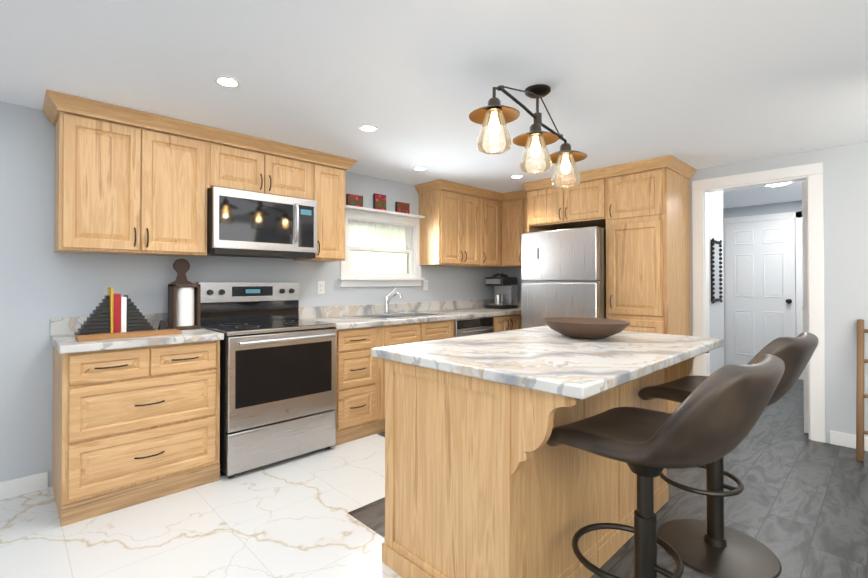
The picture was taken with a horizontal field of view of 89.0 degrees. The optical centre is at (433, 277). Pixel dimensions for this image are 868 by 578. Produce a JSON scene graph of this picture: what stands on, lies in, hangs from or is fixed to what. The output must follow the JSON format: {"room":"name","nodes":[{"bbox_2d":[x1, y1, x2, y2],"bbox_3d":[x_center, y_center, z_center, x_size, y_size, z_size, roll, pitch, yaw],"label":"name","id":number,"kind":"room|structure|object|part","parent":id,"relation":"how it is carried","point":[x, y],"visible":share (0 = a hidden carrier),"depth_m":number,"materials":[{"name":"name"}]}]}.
{"room":"kitchen","nodes":[
{"label":"kitchen","id":0,"kind":"room"},
{"bbox_2d":[0,434,402,577],"bbox_3d":[-1.532,1.240,1.462,4.440,0.004,2.750,1,-1,-44],"label":"floor","id":1,"kind":"structure","parent":0,"point":[289,518],"depth_m":2.17,"materials":[{"name":"white tile"}]},
{"bbox_2d":[52,340,219,526],"bbox_3d":[-1.801,0.820,2.687,0.750,0.869,0.616,1,-1,-44],"label":"base cabinet","id":2,"kind":"object","parent":1,"relation":"on","point":[136,420],"depth_m":2.42,"materials":[{"name":"brown wood"}]},
{"bbox_2d":[50,328,223,355],"bbox_3d":[-1.793,0.364,2.681,0.777,0.040,0.642,1,-1,-44],"label":"countertop","id":3,"kind":"structure","parent":2,"relation":"on","point":[64,343],"depth_m":2.45,"materials":[{"name":"white stone"}]},
{"bbox_2d":[75,295,109,334],"bbox_3d":[-2.008,0.226,2.598,0.150,0.234,0.150,1,-1,-44],"label":"bookend","id":4,"kind":"object","parent":3,"relation":"on","point":[97,321],"depth_m":2.58,"materials":[{"name":"black plastic"}]},
{"bbox_2d":[107,287,126,332],"bbox_3d":[-1.922,0.201,2.675,0.076,0.285,0.150,1,-1,-44],"label":"books","id":5,"kind":"object","parent":3,"relation":"on","point":[117,302],"visible":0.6,"depth_m":2.62,"materials":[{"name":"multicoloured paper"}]},
{"bbox_2d":[75,329,181,341],"bbox_3d":[-1.762,0.333,2.565,0.490,0.020,0.161,1,-1,-44],"label":"serving board","id":6,"kind":"object","parent":3,"relation":"on","point":[101,336],"visible":1,"depth_m":2.51,"materials":[{"name":"brown wood"}]},
{"bbox_2d":[124,295,155,331],"bbox_3d":[-1.843,0.227,2.758,0.150,0.234,0.150,1,-1,-44],"label":"bookend","id":7,"kind":"object","parent":3,"relation":"on","point":[135,321],"depth_m":2.70,"materials":[{"name":"black plastic"}]},
{"bbox_2d":[158,320,167,329],"bbox_3d":[-1.718,0.307,2.801,0.050,0.075,0.040,1,-1,-44],"label":"gadget","id":8,"kind":"object","parent":3,"relation":"on","point":[162,325],"visible":0.71,"depth_m":2.79,"materials":[{"name":"black plastic"}]},
{"bbox_2d":[168,259,200,329],"bbox_3d":[-1.680,0.109,2.972,0.160,0.475,0.150,1,-1,-44],"label":"towel holder","id":9,"kind":"object","parent":3,"relation":"on","point":[184,303],"visible":0.98,"depth_m":2.94,"materials":[{"name":"brown wood"}]},
{"bbox_2d":[196,282,336,478],"bbox_3d":[-1.193,0.647,3.182,0.770,1.225,0.718,1,-1,-44],"label":"stove","id":10,"kind":"object","parent":1,"relation":"on","point":[277,379],"visible":0.96,"depth_m":2.99,"materials":[{"name":"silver metal"}]},
{"bbox_2d":[334,328,385,445],"bbox_3d":[-0.793,0.830,3.652,0.420,0.869,0.628,1,-1,-44],"label":"base cabinet","id":11,"kind":"object","parent":1,"relation":"on","point":[360,376],"depth_m":3.44,"materials":[{"name":"brown wood"}]},
{"bbox_2d":[310,308,520,331],"bbox_3d":[0.040,0.380,4.452,2.749,0.045,0.642,1,-1,-44],"label":"countertop","id":12,"kind":"structure","parent":11,"relation":"on","point":[451,313],"depth_m":3.93,"materials":[{"name":"white stone"}]},
{"bbox_2d":[382,288,401,311],"bbox_3d":[-0.364,0.226,4.211,0.123,0.253,0.254,1,-1,-44],"label":"faucet","id":13,"kind":"object","parent":12,"relation":"on","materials":[{"name":"silver metal"}]},
{"bbox_2d":[370,312,445,319],"bbox_3d":[-0.320,0.442,4.116,0.730,0.181,0.460,1,-1,-44],"label":"sink","id":14,"kind":"object","parent":12,"relation":"in","point":[373,315],"depth_m":4.23,"materials":[{"name":"grey metal"}]},
{"bbox_2d":[485,273,517,308],"bbox_3d":[0.800,0.157,5.265,0.316,0.424,0.270,1,-1,-44],"label":"coffee maker","id":15,"kind":"object","parent":12,"relation":"on","point":[505,291],"visible":1,"depth_m":5.20,"materials":[{"name":"black plastic"}]},
{"bbox_2d":[348,432,384,537],"bbox_3d":[-0.241,1.260,3.264,1.600,0.002,1.955,1,-1,-44],"label":"rug","id":16,"kind":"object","parent":1,"relation":"on","point":[371,515],"depth_m":2.32,"materials":[{"name":"grey fabric"}]},
{"bbox_2d":[0,101,496,486],"bbox_3d":[-1.681,0.136,3.325,7.040,2.250,0.120,1,-1,-44],"label":"wall","id":17,"kind":"structure","parent":0,"point":[42,283],"depth_m":2.64,"materials":[{"name":"grey paint"}]},
{"bbox_2d":[0,471,47,499],"bbox_3d":[-3.188,1.196,1.765,2.480,0.100,0.014,1,-1,-44],"label":"baseboard","id":18,"kind":"structure","parent":17,"relation":"attached to","point":[22,485],"depth_m":2.55,"materials":[{"name":"white wood"}]},
{"bbox_2d":[50,94,209,256],"bbox_3d":[-1.898,-0.571,2.808,0.760,0.844,0.326,1,-1,-44],"label":"upper cabinet","id":19,"kind":"object","parent":17,"relation":"attached to","point":[123,188],"depth_m":2.65,"materials":[{"name":"brown wood"}]},
{"bbox_2d":[210,127,313,260],"bbox_3d":[-1.348,-0.565,3.340,0.770,0.844,0.326,1,-1,-44],"label":"upper cabinet","id":20,"kind":"object","parent":17,"relation":"attached to","point":[231,167],"depth_m":3.19,"materials":[{"name":"brown wood"}]},
{"bbox_2d":[205,186,316,258],"bbox_3d":[-1.302,-0.371,3.291,0.754,0.447,0.458,1,-1,-44],"label":"over-the-range microwave","id":21,"kind":"object","parent":20,"relation":"attached to","point":[241,223],"visible":1,"depth_m":3.11,"materials":[{"name":"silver metal"}]},
{"bbox_2d":[317,281,324,293],"bbox_3d":[-0.997,0.092,3.898,0.072,0.116,0.007,1,-1,-44],"label":"electrical outlet","id":22,"kind":"object","parent":17,"relation":"attached to","point":[320,287],"visible":1,"depth_m":3.90,"materials":[{"name":"white plastic"}]},
{"bbox_2d":[314,151,349,261],"bbox_3d":[-0.959,-0.561,3.715,0.310,0.844,0.326,1,-1,-44],"label":"upper cabinet","id":23,"kind":"object","parent":17,"relation":"attached to","point":[329,170],"depth_m":3.60,"materials":[{"name":"brown wood"}]},
{"bbox_2d":[338,209,424,286],"bbox_3d":[-0.528,-0.266,4.410,1.030,0.715,0.170,1,-1,-44],"label":"window","id":24,"kind":"structure","parent":17,"relation":"in","point":[414,279],"depth_m":4.39,"materials":[{"name":"white wood"}]},
{"bbox_3d":[-0.553,-0.273,4.436,0.816,0.526,0.058,1,-1,-44],"label":"window sash","id":25,"kind":"part","parent":24,"relation":"part of","materials":[{"name":"white"}]},
{"bbox_2d":[348,220,412,247],"bbox_3d":[-0.525,-0.430,4.408,0.830,0.227,0.035,1,-1,-44],"label":"curtain valance","id":26,"kind":"object","parent":24,"relation":"attached to","point":[360,232],"visible":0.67,"depth_m":4.39,"materials":[{"name":"white fabric"}]},
{"bbox_2d":[345,205,424,218],"bbox_3d":[-0.487,-0.635,4.327,0.989,0.022,0.110,1,-1,-44],"label":"shelf","id":27,"kind":"object","parent":17,"relation":"attached to","point":[364,209],"visible":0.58,"depth_m":4.26,"materials":[{"name":"white wood"}]},
{"bbox_2d":[346,194,362,206],"bbox_3d":[-0.739,-0.709,4.129,0.170,0.120,0.023,1,-1,-44],"label":"picture","id":28,"kind":"object","parent":27,"relation":"on","point":[354,200],"depth_m":4.11,"materials":[{"name":"red plastic"}]},
{"bbox_2d":[373,193,385,209],"bbox_3d":[-0.530,-0.729,4.331,0.140,0.165,0.023,1,-1,-44],"label":"picture","id":29,"kind":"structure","parent":27,"relation":"on","point":[379,201],"depth_m":4.31,"materials":[{"name":"red plastic"}]},
{"bbox_2d":[395,202,409,213],"bbox_3d":[-0.322,-0.705,4.532,0.170,0.120,0.023,1,-1,-44],"label":"picture","id":30,"kind":"object","parent":27,"relation":"on","point":[401,207],"depth_m":4.52,"materials":[{"name":"red plastic"}]},
{"bbox_2d":[423,280,427,290],"bbox_3d":[-0.091,0.086,4.774,0.072,0.116,0.007,1,-1,-44],"label":"electrical outlet","id":31,"kind":"object","parent":17,"relation":"attached to","point":[425,285],"visible":0.98,"depth_m":4.77,"materials":[{"name":"white plastic"}]},
{"bbox_2d":[414,179,508,267],"bbox_3d":[0.434,-0.549,5.019,1.407,0.843,0.390,1,-1,-44],"label":"upper cabinet","id":32,"kind":"object","parent":17,"relation":"attached to","point":[464,226],"depth_m":4.69,"materials":[{"name":"brown wood"}]},
{"bbox_2d":[0,0,867,208],"bbox_3d":[1.242,-1.050,2.255,9.740,0.100,5.740,1,-1,-44],"label":"ceiling","id":33,"kind":"structure","parent":0,"point":[698,84],"depth_m":2.17,"materials":[{"name":"white paint"}]},
{"bbox_2d":[214,76,240,87],"bbox_3d":[-1.056,-0.997,2.258,0.128,0.004,0.128,1,-1,-44],"label":"recessed light","id":34,"kind":"object","parent":33,"relation":"in","point":[225,81],"visible":1,"depth_m":2.26,"materials":[{"name":"white plastic"}]},
{"bbox_2d":[359,125,377,131],"bbox_3d":[-0.436,-0.990,2.941,0.128,0.004,0.128,1,-1,-44],"label":"recessed light","id":35,"kind":"object","parent":33,"relation":"in","point":[368,128],"visible":1,"depth_m":2.94,"materials":[{"name":"white"}]},
{"bbox_2d":[413,167,426,170],"bbox_3d":[-0.129,-0.980,3.989,0.128,0.004,0.128,1,-1,-44],"label":"recessed light","id":36,"kind":"object","parent":33,"relation":"in","point":[419,168],"visible":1,"depth_m":3.98,"materials":[{"name":"white plastic"}]},
{"bbox_2d":[510,175,522,177],"bbox_3d":[0.803,-0.977,4.292,0.128,0.004,0.128,1,-1,-44],"label":"recessed light","id":37,"kind":"object","parent":33,"relation":"in","point":[517,176],"visible":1,"depth_m":4.29,"materials":[{"name":"white"}]},
{"bbox_2d":[469,84,586,188],"bbox_3d":[0.522,-0.760,2.321,0.900,0.476,0.240,1,-1,-44],"label":"pendant light","id":38,"kind":"object","parent":33,"relation":"hanging from","point":[494,112],"visible":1,"depth_m":2.31,"materials":[{"name":"glass"}]},
{"bbox_2d":[766,182,790,186],"bbox_3d":[3.450,-0.947,4.431,0.310,0.060,0.310,1,-1,-44],"label":"light","id":39,"kind":"object","parent":33,"relation":"attached to","point":[775,185],"visible":0.27,"depth_m":4.40,"materials":[{"name":"white"}]},
{"bbox_2d":[497,141,867,442],"bbox_3d":[2.801,0.140,3.667,0.120,2.250,5.620,1,-1,-44],"label":"wall","id":40,"kind":"structure","parent":0,"point":[845,186],"depth_m":3.32,"materials":[{"name":"grey paint"}]},
{"bbox_2d":[502,189,526,266],"bbox_3d":[1.095,-0.548,5.065,0.393,0.843,0.462,1,-1,-44],"label":"upper cabinet","id":41,"kind":"object","parent":40,"relation":"attached to","point":[514,212],"depth_m":5.06,"materials":[{"name":"brown wood"}]},
{"bbox_2d":[692,162,825,442],"bbox_3d":[2.718,0.193,3.746,0.146,2.145,0.900,1,-1,-44],"label":"trim","id":42,"kind":"structure","parent":40,"relation":"attached to","point":[811,175],"depth_m":3.46,"materials":[{"name":"white painted wood"}]},
{"bbox_2d":[802,181,807,432],"bbox_3d":[3.228,0.240,3.833,0.714,2.028,0.110,1,-1,-44],"label":"door jamb","id":43,"kind":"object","parent":40,"relation":"in","point":[804,256],"depth_m":3.56,"materials":[{"name":"white wood"}]},
{"bbox_2d":[830,430,867,450],"bbox_3d":[3.813,1.203,2.513,0.014,0.100,2.330,1,-1,-44],"label":"baseboard","id":44,"kind":"structure","parent":40,"relation":"attached to","point":[836,438],"depth_m":3.28,"materials":[{"name":"white wood"}]},
{"bbox_2d":[709,191,723,374],"bbox_3d":[2.670,0.146,4.292,0.560,2.250,0.120,1,-1,-44],"label":"wall","id":45,"kind":"structure","parent":0,"point":[716,308],"depth_m":4.26,"materials":[{"name":"grey paint"}]},
{"bbox_2d":[711,238,722,302],"bbox_3d":[2.702,-0.060,4.217,0.304,0.614,0.030,1,-1,-44],"label":"mirror","id":46,"kind":"object","parent":45,"relation":"attached to","point":[716,274],"visible":1,"depth_m":4.20,"materials":[{"name":"black metal"}]},
{"bbox_2d":[590,379,867,577],"bbox_3d":[1.242,1.280,2.232,9.740,0.060,5.740,1,-1,-44],"label":"floor","id":47,"kind":"structure","parent":0,"point":[797,506],"depth_m":2.47,"materials":[{"name":"grey tile"}]},
{"bbox_2d":[386,320,457,345],"bbox_3d":[-0.331,0.834,4.098,0.865,0.869,0.628,1,-1,-44],"label":"base cabinet","id":48,"kind":"object","parent":47,"relation":"on","point":[396,334],"depth_m":3.90,"materials":[{"name":"brown wood"}]},
{"bbox_2d":[458,316,497,336],"bbox_3d":[0.194,0.839,4.607,0.598,0.869,0.628,1,-1,-44],"label":"dishwasher","id":49,"kind":"object","parent":47,"relation":"on","point":[484,324],"depth_m":4.41,"materials":[{"name":"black metal"}]},
{"bbox_2d":[498,316,520,331],"bbox_3d":[0.595,0.843,4.994,0.517,0.869,0.628,1,-1,-44],"label":"base cabinet","id":50,"kind":"object","parent":47,"relation":"on","point":[505,323],"depth_m":4.78,"materials":[{"name":"brown wood"}]},
{"bbox_2d":[375,354,693,577],"bbox_3d":[0.615,0.804,2.133,1.491,0.890,0.893,1,-1,-44],"label":"kitchen island","id":51,"kind":"object","parent":47,"relation":"on","point":[483,479],"depth_m":1.68,"materials":[{"name":"brown wood"}]},
{"bbox_2d":[371,326,722,401],"bbox_3d":[0.616,0.340,2.151,1.525,0.040,1.020,1,-1,-44],"label":"island countertop","id":52,"kind":"structure","parent":51,"relation":"on","point":[584,369],"depth_m":1.81,"materials":[{"name":"white stone"}]},
{"bbox_2d":[543,317,629,338],"bbox_3d":[0.806,0.276,2.363,0.377,0.090,0.459,1,-1,-44],"label":"bowl","id":53,"kind":"object","parent":52,"relation":"on","point":[586,328],"visible":1,"depth_m":2.25,"materials":[{"name":"brown wood"}]},
{"bbox_2d":[521,226,605,328],"bbox_3d":[1.414,0.412,4.431,0.729,1.720,0.800,1,-1,-44],"label":"fridge","id":54,"kind":"object","parent":47,"relation":"on","point":[563,272],"visible":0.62,"depth_m":4.13,"materials":[{"name":"silver metal"}]},
{"bbox_2d":[523,167,606,318],"bbox_3d":[1.477,0.149,4.502,0.616,2.248,0.858,1,-1,-44],"label":"tall cabinet","id":55,"kind":"object","parent":47,"relation":"on","point":[549,207],"depth_m":4.27,"materials":[{"name":"brown wood"}]},
{"bbox_2d":[607,155,690,413],"bbox_3d":[1.949,0.144,4.013,0.616,2.248,0.502,1,-1,-44],"label":"tall cabinet","id":56,"kind":"object","parent":47,"relation":"on","point":[639,211],"depth_m":3.79,"materials":[{"name":"brown wood"}]},
{"bbox_2d":[546,354,784,577],"bbox_3d":[0.731,0.735,1.420,0.482,1.014,0.618,0,-1,-38],"label":"stool","id":57,"kind":"object","parent":47,"relation":"on","point":[714,416],"visible":1,"depth_m":1.23,"materials":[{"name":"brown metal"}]},
{"bbox_3d":[0.730,0.404,1.425,0.513,0.373,0.638,0,-1,-38],"label":"seat","id":58,"kind":"part","parent":57,"relation":"part of","materials":[{"name":"brown leather"}]},
{"bbox_2d":[638,332,818,577],"bbox_3d":[1.327,0.741,1.996,0.482,1.014,0.618,0,-1,-36],"label":"stool","id":59,"kind":"object","parent":47,"relation":"on","point":[713,545],"visible":0.54,"depth_m":1.98,"materials":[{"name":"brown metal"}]},
{"bbox_3d":[1.326,0.410,2.001,0.513,0.373,0.638,0,-1,-36],"label":"seat","id":60,"kind":"part","parent":59,"relation":"part of","materials":[{"name":"brown leather"}]},
{"bbox_2d":[856,319,867,461],"bbox_3d":[3.107,0.783,3.017,0.304,0.961,0.320,1,-1,-44],"label":"ladder","id":61,"kind":"object","parent":47,"relation":"on","point":[860,396],"visible":1,"depth_m":3.10,"materials":[{"name":"brown wood"}]},
{"bbox_2d":[723,201,801,258],"bbox_3d":[4.151,0.164,6.155,0.120,2.250,2.920,1,-1,-44],"label":"wall","id":62,"kind":"structure","parent":0,"point":[786,207],"depth_m":5.85,"materials":[{"name":"grey paint"}]},
{"bbox_2d":[723,211,803,379],"bbox_3d":[4.288,0.229,5.841,0.112,2.115,0.910,1,-1,-44],"label":"hall door","id":63,"kind":"structure","parent":62,"relation":"in","point":[763,284],"depth_m":5.84,"materials":[{"name":"white wood"}]},
{"label":"outside","id":64,"kind":"structure","parent":0,"visible":0},
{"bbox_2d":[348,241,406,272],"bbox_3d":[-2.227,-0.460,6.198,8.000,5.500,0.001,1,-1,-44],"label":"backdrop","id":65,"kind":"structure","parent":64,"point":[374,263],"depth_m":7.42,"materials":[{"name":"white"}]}
]}

